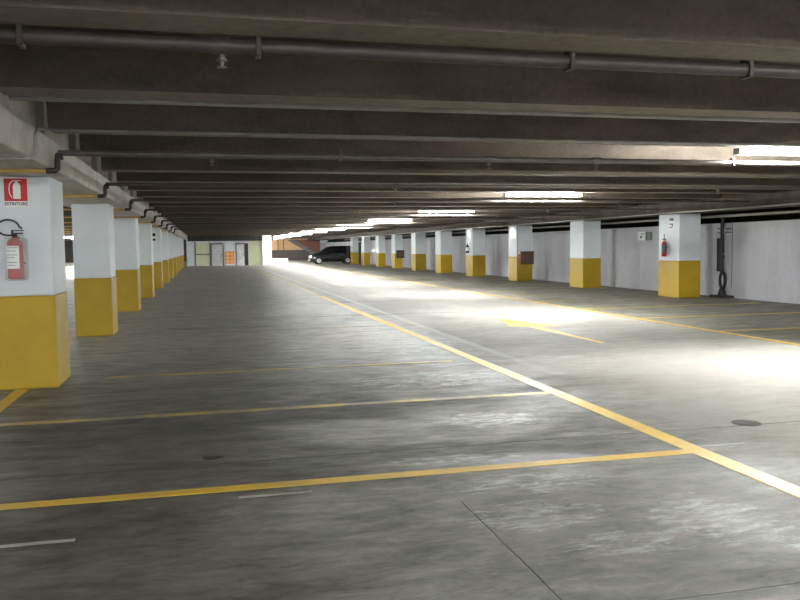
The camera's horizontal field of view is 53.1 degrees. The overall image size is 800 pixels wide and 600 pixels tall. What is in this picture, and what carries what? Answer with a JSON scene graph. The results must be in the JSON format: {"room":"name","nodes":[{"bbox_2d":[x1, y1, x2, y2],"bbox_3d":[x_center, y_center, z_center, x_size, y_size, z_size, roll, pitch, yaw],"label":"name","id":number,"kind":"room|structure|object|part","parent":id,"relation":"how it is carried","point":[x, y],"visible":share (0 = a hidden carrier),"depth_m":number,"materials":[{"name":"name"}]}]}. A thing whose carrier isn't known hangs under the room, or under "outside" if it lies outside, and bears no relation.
{"room":"parking garage","nodes":[
{"label":"parking garage","id":0,"kind":"room"},
{"bbox_2d":[64,240,186,262],"bbox_3d":[-37.505,-6.498,103.983,20.400,3.140,0.200,-2,4,-14],"label":"wall","id":1,"kind":"structure","parent":0,"point":[68,244],"depth_m":102.72,"materials":[{"name":"concrete"}]},
{"bbox_2d":[186,239,187,265],"bbox_3d":[-23.431,-5.696,89.522,0.100,3.140,34.600,-2,4,-14],"label":"wall","id":2,"kind":"structure","parent":0,"point":[186,239],"depth_m":72.77,"materials":[{"name":"white paint"}]},
{"bbox_2d":[188,241,248,265],"bbox_3d":[-16.796,-4.743,74.133,5.500,3.140,0.300,-2,4,-14],"label":"wall","id":3,"kind":"structure","parent":0,"point":[227,245],"depth_m":73.83,"materials":[{"name":"white paint"}]},
{"bbox_2d":[0,92,186,239],"bbox_3d":[-10.057,-3.252,32.403,1.080,0.690,84.000,-2,4,-14],"label":"beam","id":4,"kind":"structure","parent":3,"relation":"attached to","point":[78,175],"depth_m":8.98,"materials":[{"name":"concrete"}]},
{"bbox_2d":[194,242,210,265],"bbox_3d":[-18.138,-4.221,73.613,1.420,2.200,0.140,-2,4,-14],"label":"door","id":5,"kind":"structure","parent":3,"relation":"in","point":[202,257],"depth_m":73.61,"materials":[{"name":"grey metal"}]},
{"bbox_2d":[211,243,223,265],"bbox_3d":[-16.864,-4.197,73.925,1.140,2.080,0.140,-2,4,-14],"label":"door","id":6,"kind":"structure","parent":3,"relation":"in","point":[217,252],"depth_m":73.94,"materials":[{"name":"metal"}]},
{"bbox_2d":[224,251,234,264],"bbox_3d":[-15.768,-3.893,74.194,1.000,1.350,0.115,-2,4,-14],"label":"notice board","id":7,"kind":"object","parent":3,"relation":"attached to","point":[229,256],"visible":1,"depth_m":74.15,"materials":[{"name":"orange"}]},
{"bbox_2d":[235,243,244,264],"bbox_3d":[-14.824,-4.255,74.419,0.860,2.080,0.140,-2,4,-14],"label":"door","id":8,"kind":"structure","parent":3,"relation":"in","point":[240,247],"depth_m":74.42,"materials":[{"name":"metal"}]},
{"bbox_2d":[245,243,248,264],"bbox_3d":[-14.272,-4.259,74.605,0.280,2.050,0.040,-2,4,-14],"label":"trim","id":9,"kind":"structure","parent":3,"relation":"attached to","point":[246,244],"depth_m":74.59,"materials":[{"name":"metal"}]},
{"bbox_2d":[64,227,451,233],"bbox_3d":[-7.929,-3.568,41.049,22.100,0.240,0.084,-2,4,-14],"label":"pipe","id":10,"kind":"object","parent":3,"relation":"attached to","point":[333,227],"visible":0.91,"depth_m":41.72,"materials":[{"name":"grey metal"}]},
{"bbox_2d":[64,225,475,231],"bbox_3d":[-6.960,-3.313,37.074,22.100,0.240,0.084,-2,4,-14],"label":"pipe","id":11,"kind":"object","parent":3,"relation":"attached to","point":[311,225],"visible":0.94,"depth_m":37.80,"materials":[{"name":"grey metal"}]},
{"bbox_2d":[64,222,506,229],"bbox_3d":[-5.990,-3.058,33.098,22.100,0.240,0.084,-2,4,-14],"label":"pipe","id":12,"kind":"object","parent":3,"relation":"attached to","point":[167,225],"visible":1,"depth_m":33.68,"materials":[{"name":"grey metal"}]},
{"bbox_2d":[64,219,544,226],"bbox_3d":[-5.020,-2.802,29.123,22.100,0.240,0.084,-2,4,-14],"label":"pipe","id":13,"kind":"object","parent":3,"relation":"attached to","point":[161,225],"visible":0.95,"depth_m":29.77,"materials":[{"name":"grey metal"}]},
{"bbox_2d":[64,208,657,217],"bbox_3d":[-3.081,-2.298,21.171,22.100,0.252,0.084,-2,4,-14],"label":"pipe","id":14,"kind":"object","parent":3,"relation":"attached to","point":[358,209],"visible":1,"depth_m":21.48,"materials":[{"name":"grey metal"}]},
{"bbox_2d":[0,150,799,173],"bbox_3d":[-0.129,-1.532,9.069,22.100,0.274,0.084,-2,4,-14],"label":"pipe","id":15,"kind":"object","parent":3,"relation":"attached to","point":[211,155],"visible":1,"depth_m":9.02,"materials":[{"name":"grey metal"}]},
{"bbox_2d":[0,127,799,159],"bbox_3d":[-0.456,-1.520,8.082,21.000,0.333,0.348,-2,4,-14],"label":"cable conduit","id":16,"kind":"object","parent":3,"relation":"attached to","point":[31,157],"visible":1,"depth_m":8.23,"materials":[{"name":"grey metal"}]},
{"bbox_2d":[63,199,749,210],"bbox_3d":[-2.111,-2.043,17.196,22.100,0.252,0.084,-2,4,-14],"label":"pipe","id":17,"kind":"object","parent":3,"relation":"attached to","point":[394,201],"visible":1,"depth_m":17.64,"materials":[{"name":"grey metal"}]},
{"bbox_2d":[63,182,799,197],"bbox_3d":[-1.099,-1.778,13.046,22.100,0.254,0.084,-2,4,-14],"label":"pipe","id":18,"kind":"object","parent":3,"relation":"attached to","point":[107,184],"visible":1,"depth_m":13.32,"materials":[{"name":"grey metal"}]},
{"bbox_2d":[187,235,273,240],"bbox_3d":[-15.563,-5.878,73.794,7.800,0.860,0.200,-2,4,-14],"label":"trim","id":19,"kind":"structure","parent":0,"point":[224,237],"depth_m":73.66,"materials":[{"name":"concrete"}]},
{"bbox_2d":[249,241,261,264],"bbox_3d":[-13.536,-4.833,74.897,1.200,3.140,0.350,-2,4,-14],"label":"wall","id":20,"kind":"structure","parent":0,"point":[255,247],"depth_m":74.75,"materials":[{"name":"beige paint"}]},
{"bbox_2d":[262,235,271,264],"bbox_3d":[-12.487,-4.848,74.920,0.850,3.140,1.000,-2,4,-14],"label":"pillar","id":21,"kind":"structure","parent":20,"relation":"attached to","point":[266,239],"depth_m":74.44,"materials":[{"name":"white paint"}]},
{"bbox_2d":[271,238,307,249],"bbox_3d":[-14.827,-6.794,104.339,8.850,3.140,0.200,-2,4,-14],"label":"wall","id":22,"kind":"structure","parent":0,"point":[276,244],"depth_m":104.16,"materials":[{"name":"beige paint"}]},
{"bbox_2d":[272,250,310,259],"bbox_3d":[-14.705,-5.858,104.264,8.700,1.280,0.120,-2,4,-14],"label":"baseboard","id":23,"kind":"structure","parent":22,"relation":"attached to","point":[276,254],"depth_m":104.34,"materials":[{"name":"grey concrete"}]},
{"bbox_2d":[288,240,316,253],"bbox_3d":[-12.535,-6.647,104.134,4.400,2.420,0.500,-2,4,-14],"label":"trim","id":24,"kind":"structure","parent":0,"point":[296,243],"depth_m":103.86,"materials":[{"name":"grey concrete"}]},
{"bbox_2d":[295,240,319,252],"bbox_3d":[-12.412,-7.024,104.645,3.900,1.700,0.280,-2,4,-14],"label":"brick wall","id":25,"kind":"structure","parent":0,"point":[313,245],"depth_m":104.72,"materials":[{"name":"red brick"}]},
{"bbox_2d":[0,260,799,599],"bbox_3d":[-14.707,-1.446,49.948,39.000,0.250,120.000,-2,4,-14],"label":"floor","id":26,"kind":"structure","parent":0,"point":[682,526],"depth_m":6.38,"materials":[{"name":"concrete"}]},
{"bbox_2d":[0,389,28,411],"bbox_3d":[-3.600,1.234,6.127,0.140,0.003,6.430,-2,4,-14],"label":"painted line","id":27,"kind":"object","parent":26,"relation":"on","point":[14,395],"visible":1,"depth_m":8.69,"materials":[{"name":"yellow paint"}]},
{"bbox_2d":[0,176,69,389],"bbox_3d":[-4.420,-0.215,9.613,0.655,2.448,0.860,-2,4,-14],"label":"concrete pillar","id":28,"kind":"structure","parent":26,"relation":"on","point":[34,329],"depth_m":9.23,"materials":[{"name":"white paint"}]},
{"bbox_2d":[0,219,25,278],"bbox_3d":[-4.381,-0.567,9.048,0.305,0.695,0.210,-2,4,-14],"label":"fire extinguisher","id":29,"kind":"object","parent":28,"relation":"attached to","point":[14,247],"visible":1,"depth_m":9.00,"materials":[{"name":"red metal"}]},
{"bbox_2d":[3,178,28,206],"bbox_3d":[-4.370,-1.223,9.108,0.260,0.335,0.015,-2,4,-14],"label":"sign","id":30,"kind":"object","parent":28,"relation":"attached to","point":[15,190],"visible":1,"depth_m":9.11,"materials":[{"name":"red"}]},
{"bbox_2d":[0,538,75,547],"bbox_3d":[-2.069,1.334,4.366,0.560,0.003,0.040,-2,4,-14],"label":"paint mark","id":31,"kind":"object","parent":26,"relation":"on","point":[72,539],"visible":1,"depth_m":4.38,"materials":[{"name":"white paint"}]},
{"bbox_2d":[71,204,117,336],"bbox_3d":[-5.785,-0.574,15.208,0.655,2.448,0.860,-2,4,-14],"label":"concrete pillar","id":32,"kind":"structure","parent":26,"relation":"on","point":[95,289],"depth_m":14.80,"materials":[{"name":"white paint"}]},
{"bbox_2d":[114,218,140,311],"bbox_3d":[-7.200,-0.946,21.006,0.655,2.448,0.860,-2,4,-14],"label":"concrete pillar","id":33,"kind":"structure","parent":26,"relation":"on","point":[126,234],"depth_m":20.62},
{"bbox_2d":[138,223,154,297],"bbox_3d":[-8.595,-1.313,26.727,0.655,2.448,0.860,-2,4,-14],"label":"concrete pillar","id":34,"kind":"structure","parent":26,"relation":"on","point":[144,229],"depth_m":26.35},
{"bbox_2d":[152,228,162,288],"bbox_3d":[-10.014,-1.687,32.545,0.655,2.448,0.860,-2,4,-14],"label":"concrete pillar","id":35,"kind":"structure","parent":26,"relation":"on","point":[157,246],"depth_m":32.19,"materials":[{"name":"white paint"}]},
{"bbox_2d":[152,232,156,241],"bbox_3d":[-9.875,-2.535,32.073,0.240,0.400,0.012,-2,4,-14],"label":"wall sign","id":36,"kind":"object","parent":35,"relation":"attached to","point":[154,235],"visible":0.64,"depth_m":32.08,"materials":[{"name":"white plastic"}]},
{"bbox_2d":[161,231,169,282],"bbox_3d":[-11.433,-2.060,38.363,0.655,2.448,0.860,-2,4,-14],"label":"concrete pillar","id":37,"kind":"structure","parent":26,"relation":"on","point":[165,254],"depth_m":38.00,"materials":[{"name":"white paint"}]},
{"bbox_2d":[168,233,173,277],"bbox_3d":[-12.805,-2.421,43.986,0.655,2.448,0.860,-2,4,-14],"label":"concrete pillar","id":38,"kind":"structure","parent":26,"relation":"on","point":[170,235],"depth_m":43.65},
{"bbox_2d":[173,235,176,274],"bbox_3d":[-14.201,-2.788,49.707,0.655,2.448,0.860,-2,4,-14],"label":"concrete pillar","id":39,"kind":"structure","parent":26,"relation":"on","point":[174,236],"depth_m":49.35,"materials":[{"name":"white paint"}]},
{"bbox_2d":[176,237,179,271],"bbox_3d":[-15.596,-3.155,55.428,0.655,2.448,0.860,-2,4,-14],"label":"concrete pillar","id":40,"kind":"structure","parent":26,"relation":"on","point":[177,238],"depth_m":55.09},
{"bbox_2d":[179,238,181,269],"bbox_3d":[-16.992,-3.523,61.149,0.655,2.448,0.860,-2,4,-14],"label":"concrete pillar","id":41,"kind":"structure","parent":26,"relation":"on","point":[180,239],"depth_m":60.80,"materials":[{"name":"white paint"}]},
{"bbox_2d":[182,239,183,267],"bbox_3d":[-18.387,-3.890,66.870,0.655,2.448,0.860,-2,4,-14],"label":"concrete pillar","id":42,"kind":"structure","parent":26,"relation":"on","point":[182,239],"depth_m":66.53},
{"bbox_2d":[115,345,269,352],"bbox_3d":[-3.285,0.782,12.811,2.400,0.003,0.120,-2,4,-14],"label":"parking line","id":43,"kind":"object","parent":26,"relation":"on","point":[265,345],"visible":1,"depth_m":12.76,"materials":[{"name":"paint"}]},
{"bbox_2d":[202,456,223,459],"bbox_3d":[-1.434,1.207,6.139,0.167,0.003,0.106,-2,4,-14],"label":"floor drain","id":44,"kind":"object","parent":26,"relation":"on","point":[204,457],"visible":1,"depth_m":6.13,"materials":[{"name":"black metal"}]},
{"bbox_2d":[126,325,384,334],"bbox_3d":[-2.735,0.587,15.614,5.000,0.003,0.120,-2,4,-14],"label":"painted line","id":45,"kind":"object","parent":26,"relation":"on","point":[378,325],"visible":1,"depth_m":15.56,"materials":[{"name":"paint"}]},
{"bbox_2d":[0,392,550,425],"bbox_3d":[-2.072,1.105,7.775,7.570,0.003,0.120,-2,4,-14],"label":"parking line","id":46,"kind":"object","parent":26,"relation":"on","point":[528,393],"visible":1,"depth_m":7.94,"materials":[{"name":"paint"}]},
{"bbox_2d":[239,491,311,497],"bbox_3d":[-0.807,1.263,5.201,0.470,0.003,0.030,-2,4,-14],"label":"paint mark","id":47,"kind":"object","parent":26,"relation":"on","point":[300,491],"visible":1,"depth_m":5.20,"materials":[{"name":"paint"}]},
{"bbox_2d":[106,360,453,377],"bbox_3d":[-1.483,0.909,10.587,4.550,0.003,0.120,-2,4,-14],"label":"parking line","id":48,"kind":"object","parent":26,"relation":"on","point":[447,360],"visible":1,"depth_m":10.54,"materials":[{"name":"paint"}]},
{"bbox_2d":[250,267,320,295],"bbox_3d":[-7.788,-1.492,47.508,0.120,0.003,44.000,-2,4,-14],"label":"painted line","id":49,"kind":"object","parent":26,"relation":"on","point":[250,267],"visible":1,"depth_m":34.70,"materials":[{"name":"paint"}]},
{"bbox_2d":[308,246,350,263],"bbox_3d":[-6.515,-4.307,76.401,4.380,1.720,1.899,-2,4,-14],"label":"van","id":50,"kind":"object","parent":26,"relation":"on","point":[331,253],"visible":0.94,"depth_m":75.61,"materials":[{"name":"black paint"}]},
{"bbox_2d":[0,449,692,509],"bbox_3d":[-1.460,1.266,5.263,7.570,0.003,0.120,-2,4,-14],"label":"parking line","id":51,"kind":"object","parent":26,"relation":"on","point":[20,505],"visible":1,"depth_m":5.49,"materials":[{"name":"yellow paint"}]},
{"bbox_2d":[350,238,358,263],"bbox_3d":[-4.280,-4.610,75.081,0.560,2.448,1.100,-2,4,-14],"label":"concrete pillar","id":52,"kind":"structure","parent":26,"relation":"on","point":[353,241],"depth_m":74.57,"materials":[{"name":"paint"}]},
{"bbox_2d":[361,237,369,264],"bbox_3d":[-2.967,-4.265,69.700,0.560,2.448,1.100,-2,4,-14],"label":"concrete pillar","id":53,"kind":"structure","parent":26,"relation":"on","point":[365,240],"depth_m":69.18,"materials":[{"name":"white paint"}]},
{"bbox_2d":[375,236,385,266],"bbox_3d":[-1.562,-3.895,63.940,0.560,2.448,1.100,-2,4,-14],"label":"concrete pillar","id":54,"kind":"structure","parent":26,"relation":"on","point":[380,240],"depth_m":63.42,"materials":[{"name":"paint"}]},
{"bbox_2d":[391,234,402,267],"bbox_3d":[-0.221,-3.542,58.442,0.560,2.448,1.100,-2,4,-14],"label":"concrete pillar","id":55,"kind":"structure","parent":26,"relation":"on","point":[396,239],"depth_m":57.95,"materials":[{"name":"white paint"}]},
{"bbox_2d":[396,250,403,257],"bbox_3d":[0.024,-3.317,57.860,0.550,0.570,0.167,-2,4,-14],"label":"box","id":56,"kind":"object","parent":55,"relation":"attached to","point":[399,253],"visible":1,"depth_m":57.79,"materials":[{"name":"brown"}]},
{"bbox_2d":[411,233,425,270],"bbox_3d":[1.224,-3.183,52.836,0.710,2.448,1.100,-2,4,-14],"label":"concrete pillar","id":57,"kind":"structure","parent":26,"relation":"on","point":[418,240],"depth_m":52.34,"materials":[{"name":"white paint"}]},
{"bbox_2d":[353,377,506,385],"bbox_3d":[0.365,0.964,9.443,1.900,0.003,0.040,-2,4,-14],"label":"paint mark","id":58,"kind":"object","parent":26,"relation":"on","point":[503,377],"visible":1,"depth_m":9.45,"materials":[{"name":"paint"}]},
{"bbox_2d":[435,231,451,272],"bbox_3d":[2.574,-2.828,47.299,0.710,2.448,1.100,-2,4,-14],"label":"concrete pillar","id":59,"kind":"structure","parent":26,"relation":"on","point":[443,239],"depth_m":46.80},
{"bbox_2d":[466,229,485,276],"bbox_3d":[3.934,-2.470,41.724,0.710,2.448,1.100,-2,4,-14],"label":"concrete pillar","id":60,"kind":"structure","parent":26,"relation":"on","point":[475,259],"depth_m":41.22,"materials":[{"name":"white paint"}]},
{"bbox_2d":[468,231,470,242],"bbox_3d":[3.592,-3.281,41.537,0.009,0.600,0.400,-2,4,-14],"label":"wall sign","id":61,"kind":"object","parent":60,"relation":"attached to","point":[469,232],"visible":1,"depth_m":41.48,"materials":[{"name":"white plastic"}]},
{"bbox_2d":[508,225,531,280],"bbox_3d":[5.377,-2.091,35.809,0.710,2.448,1.100,-2,4,-14],"label":"concrete pillar","id":62,"kind":"structure","parent":26,"relation":"on","point":[524,231],"depth_m":35.33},
{"bbox_2d":[511,229,514,238],"bbox_3d":[5.034,-2.927,35.620,0.009,0.450,0.500,-2,4,-14],"label":"wall sign","id":63,"kind":"object","parent":62,"relation":"attached to","point":[512,230],"visible":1,"depth_m":35.63,"materials":[{"name":"white plastic"}]},
{"bbox_2d":[517,226,517,280],"bbox_3d":[5.148,-2.041,35.169,0.033,2.440,0.033,0,4,9],"label":"cable conduit","id":64,"kind":"object","parent":62,"relation":"attached to","point":[517,226],"visible":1,"depth_m":35.16,"materials":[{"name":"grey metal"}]},
{"bbox_2d":[518,251,534,263],"bbox_3d":[5.546,-1.853,35.204,0.720,0.570,0.177,-2,4,-14],"label":"box","id":65,"kind":"object","parent":62,"relation":"attached to","point":[526,257],"visible":1,"depth_m":35.15,"materials":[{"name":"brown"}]},
{"bbox_2d":[472,288,593,291],"bbox_3d":[4.999,-0.363,28.392,5.110,0.003,0.100,-2,4,-14],"label":"parking line","id":66,"kind":"object","parent":26,"relation":"on","point":[584,288],"visible":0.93,"depth_m":28.45,"materials":[{"name":"paint"}]},
{"bbox_2d":[499,318,604,342],"bbox_3d":[2.772,0.547,15.227,0.920,0.003,4.650,-2,4,-14],"label":"painted arrow","id":67,"kind":"object","parent":26,"relation":"on","point":[508,322],"depth_m":15.87,"materials":[{"name":"paint"}]},
{"bbox_2d":[315,266,799,344],"bbox_3d":[-0.056,-0.953,38.084,0.120,0.003,66.000,-2,4,-14],"label":"painted line","id":68,"kind":"object","parent":26,"relation":"on","point":[315,266],"visible":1,"depth_m":17.32,"materials":[{"name":"paint"}]},
{"bbox_2d":[319,296,799,497],"bbox_3d":[0.254,0.623,14.540,0.160,0.003,24.000,-2,4,-14],"label":"painted line","id":69,"kind":"object","parent":26,"relation":"on","point":[775,482],"visible":1,"depth_m":7.08,"materials":[{"name":"paint"}]},
{"bbox_2d":[518,292,635,295],"bbox_3d":[5.649,-0.192,25.725,5.110,0.003,0.100,-2,4,-14],"label":"parking line","id":70,"kind":"object","parent":26,"relation":"on","point":[625,292],"visible":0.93,"depth_m":25.72,"materials":[{"name":"paint"}]},
{"bbox_2d":[570,221,600,287],"bbox_3d":[6.865,-1.699,29.710,0.710,2.448,1.100,-2,4,-14],"label":"concrete pillar","id":71,"kind":"structure","parent":26,"relation":"on","point":[585,236],"depth_m":29.23,"materials":[{"name":"white paint"}]},
{"bbox_2d":[539,297,674,301],"bbox_3d":[6.300,-0.021,23.059,5.110,0.003,0.100,-2,4,-14],"label":"parking line","id":72,"kind":"object","parent":26,"relation":"on","point":[672,297],"visible":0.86,"depth_m":22.97,"materials":[{"name":"paint"}]},
{"bbox_2d":[586,303,752,308],"bbox_3d":[6.950,0.150,20.392,5.110,0.003,0.100,-2,4,-14],"label":"parking line","id":73,"kind":"object","parent":26,"relation":"on","point":[740,303],"visible":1,"depth_m":20.27,"materials":[{"name":"paint"}]},
{"bbox_2d":[658,213,700,297],"bbox_3d":[8.301,-1.321,23.825,0.710,2.448,1.100,-2,4,-14],"label":"concrete pillar","id":74,"kind":"structure","parent":26,"relation":"on","point":[679,271],"depth_m":23.35,"materials":[{"name":"white paint"}]},
{"bbox_2d":[661,234,667,256],"bbox_3d":[7.839,-1.623,23.751,0.171,0.670,0.224,1,4,28],"label":"fire extinguisher","id":75,"kind":"object","parent":74,"relation":"attached to","point":[664,246],"visible":1,"depth_m":23.73,"materials":[{"name":"red metal"}]},
{"bbox_2d":[668,218,673,229],"bbox_3d":[7.973,-2.233,23.562,0.010,0.350,0.320,-2,4,-14],"label":"sign","id":76,"kind":"object","parent":74,"relation":"attached to","point":[670,224],"visible":1,"depth_m":23.54,"materials":[{"name":"white plastic"}]},
{"bbox_3d":[7.975,-2.178,23.566,0.007,0.240,0.320,-2,4,-14],"label":"plate","id":77,"kind":"part","parent":76,"relation":"part of","materials":[{"name":"white plastic"}]},
{"bbox_2d":[641,312,799,318],"bbox_3d":[7.600,0.322,17.726,5.110,0.003,0.100,-2,4,-14],"label":"parking line","id":78,"kind":"object","parent":26,"relation":"on","point":[791,312],"visible":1,"depth_m":17.56,"materials":[{"name":"paint"}]},
{"bbox_2d":[699,442,744,446],"bbox_3d":[2.551,1.146,6.347,0.420,0.003,0.020,-2,4,-14],"label":"paint mark","id":79,"kind":"object","parent":26,"relation":"on","point":[741,442],"visible":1,"depth_m":6.34,"materials":[{"name":"white paint"}]},
{"bbox_2d":[731,419,760,425],"bbox_3d":[3.067,1.087,7.099,0.250,0.008,0.250,-2,4,-14],"label":"drain cover","id":80,"kind":"object","parent":26,"relation":"on","point":[742,422],"visible":1,"depth_m":7.08,"materials":[{"name":"metal"}]},
{"bbox_2d":[725,327,799,330],"bbox_3d":[8.251,0.493,15.059,5.110,0.003,0.100,-2,4,-14],"label":"parking line","id":81,"kind":"object","parent":26,"relation":"on","point":[798,327],"visible":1,"depth_m":14.64,"materials":[{"name":"yellow paint"}]},
{"bbox_2d":[0,0,799,240],"bbox_3d":[-14.724,-4.608,49.648,39.000,0.580,120.180,-2,4,-14],"label":"ceiling","id":82,"kind":"structure","parent":0,"point":[733,31],"depth_m":6.80,"materials":[{"name":"concrete"}]},
{"bbox_2d":[64,214,592,222],"bbox_3d":[-4.051,-2.553,25.147,22.100,0.252,0.084,-2,4,-14],"label":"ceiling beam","id":83,"kind":"structure","parent":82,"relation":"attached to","point":[497,215],"depth_m":25.55,"materials":[{"name":"grey concrete"}]},
{"bbox_2d":[316,228,345,229],"bbox_3d":[-4.307,-4.431,50.004,1.900,0.080,0.120,-2,4,-14],"label":"ceiling lamp","id":84,"kind":"object","parent":82,"relation":"attached to","point":[332,228],"visible":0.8,"depth_m":49.99,"materials":[{"name":"white plastic"}]},
{"bbox_2d":[0,24,799,79],"bbox_3d":[4.573,-1.535,5.761,14.520,0.192,0.108,-2,4,-14],"label":"pipe","id":85,"kind":"object","parent":82,"relation":"attached to","point":[223,46],"visible":0.88,"depth_m":4.58,"materials":[{"name":"grey metal"}]},
{"bbox_2d":[418,210,474,212],"bbox_3d":[1.512,-2.901,26.151,1.900,0.080,0.120,-2,4,-14],"label":"ceiling lamp","id":86,"kind":"object","parent":82,"relation":"attached to","point":[462,210],"visible":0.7,"depth_m":26.15,"materials":[{"name":"grey plastic"}]},
{"bbox_2d":[503,193,582,196],"bbox_3d":[3.247,-2.385,18.151,1.880,0.080,0.120,-2,4,-14],"label":"ceiling lamp","id":87,"kind":"object","parent":82,"relation":"attached to","point":[504,194],"visible":0.95,"depth_m":18.10,"materials":[{"name":"white plastic"}]},
{"bbox_2d":[308,190,799,240],"bbox_3d":[1.737,-4.584,50.149,0.980,0.690,113.000,-2,4,-14],"label":"trim","id":88,"kind":"structure","parent":82,"relation":"attached to","point":[778,196],"depth_m":24.87,"materials":[{"name":"concrete"}]},
{"bbox_2d":[9,95,799,122],"bbox_3d":[4.066,-1.747,7.831,14.520,0.044,0.044,-2,4,-14],"label":"ceiling beam","id":89,"kind":"structure","parent":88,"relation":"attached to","point":[11,97],"depth_m":6.79,"materials":[{"name":"grey concrete"}]},
{"bbox_2d":[348,203,799,237],"bbox_3d":[4.675,-3.331,35.992,0.040,0.035,84.000,-2,4,-14],"label":"cable tray","id":90,"kind":"object","parent":88,"relation":"attached to","point":[788,203],"visible":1,"depth_m":25.03,"materials":[{"name":"grey metal"}]},
{"bbox_2d":[733,148,799,155],"bbox_3d":[5.099,-1.872,10.179,1.900,0.080,0.120,-2,4,-14],"label":"ceiling lamp","id":91,"kind":"object","parent":82,"relation":"attached to","point":[737,151],"visible":1,"depth_m":10.02,"materials":[{"name":"white plastic"}]},
{"bbox_2d":[320,219,799,303],"bbox_3d":[2.957,-2.907,50.554,0.212,2.160,113.000,-2,4,-14],"label":"wall","id":92,"kind":"structure","parent":0,"point":[765,259],"depth_m":27.04,"materials":[{"name":"paint"}]},
{"bbox_2d":[358,242,360,262],"bbox_3d":[-4.214,-4.703,79.423,0.055,2.050,3.400,-2,4,-14],"label":"door","id":93,"kind":"structure","parent":92,"relation":"in","point":[359,243],"depth_m":78.24,"materials":[{"name":"metal"}]},
{"bbox_2d":[638,232,644,240],"bbox_3d":[8.376,-2.217,27.813,0.008,0.300,0.450,-2,4,-14],"label":"wall sign","id":94,"kind":"object","parent":92,"relation":"attached to","point":[641,235],"visible":1,"depth_m":27.79,"materials":[{"name":"white plastic"}]},
{"bbox_2d":[646,232,651,239],"bbox_3d":[8.493,-2.177,27.334,0.008,0.280,0.420,-2,4,-14],"label":"wall sign","id":95,"kind":"object","parent":92,"relation":"attached to","point":[648,234],"visible":1,"depth_m":27.32,"materials":[{"name":"grey metal"}]},
{"bbox_2d":[710,214,733,297],"bbox_3d":[9.342,-1.284,23.215,0.335,2.430,0.680,-2,4,-14],"label":"downpipe","id":96,"kind":"object","parent":92,"relation":"attached to","point":[720,241],"visible":1,"depth_m":23.16,"materials":[{"name":"black metal"}]},
{"bbox_2d":[328,206,799,242],"bbox_3d":[4.120,-3.670,54.398,0.200,3.140,120.000,-2,4,-14],"label":"wall","id":97,"kind":"structure","parent":0,"point":[790,216],"depth_m":30.93,"materials":[{"name":"concrete"}]},
{"bbox_2d":[344,210,799,239],"bbox_3d":[3.811,-3.819,45.031,0.080,0.076,82.000,-2,4,-14],"label":"pipe","id":98,"kind":"object","parent":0,"point":[787,211],"visible":0.52,"depth_m":26.13,"materials":[{"name":"grey metal"}]},
{"bbox_3d":[-15.647,-5.778,89.353,0.150,3.140,28.600,-2,4,-14],"label":"wall","id":99,"kind":"structure","parent":0,"visible":0},
{"bbox_2d":[272,258,287,264],"bbox_3d":[-11.388,-3.632,75.730,1.500,0.580,0.300,-2,4,-14],"label":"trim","id":100,"kind":"structure","parent":99,"relation":"on","point":[281,261],"depth_m":75.61,"materials":[{"name":"white paint"}]}
]}

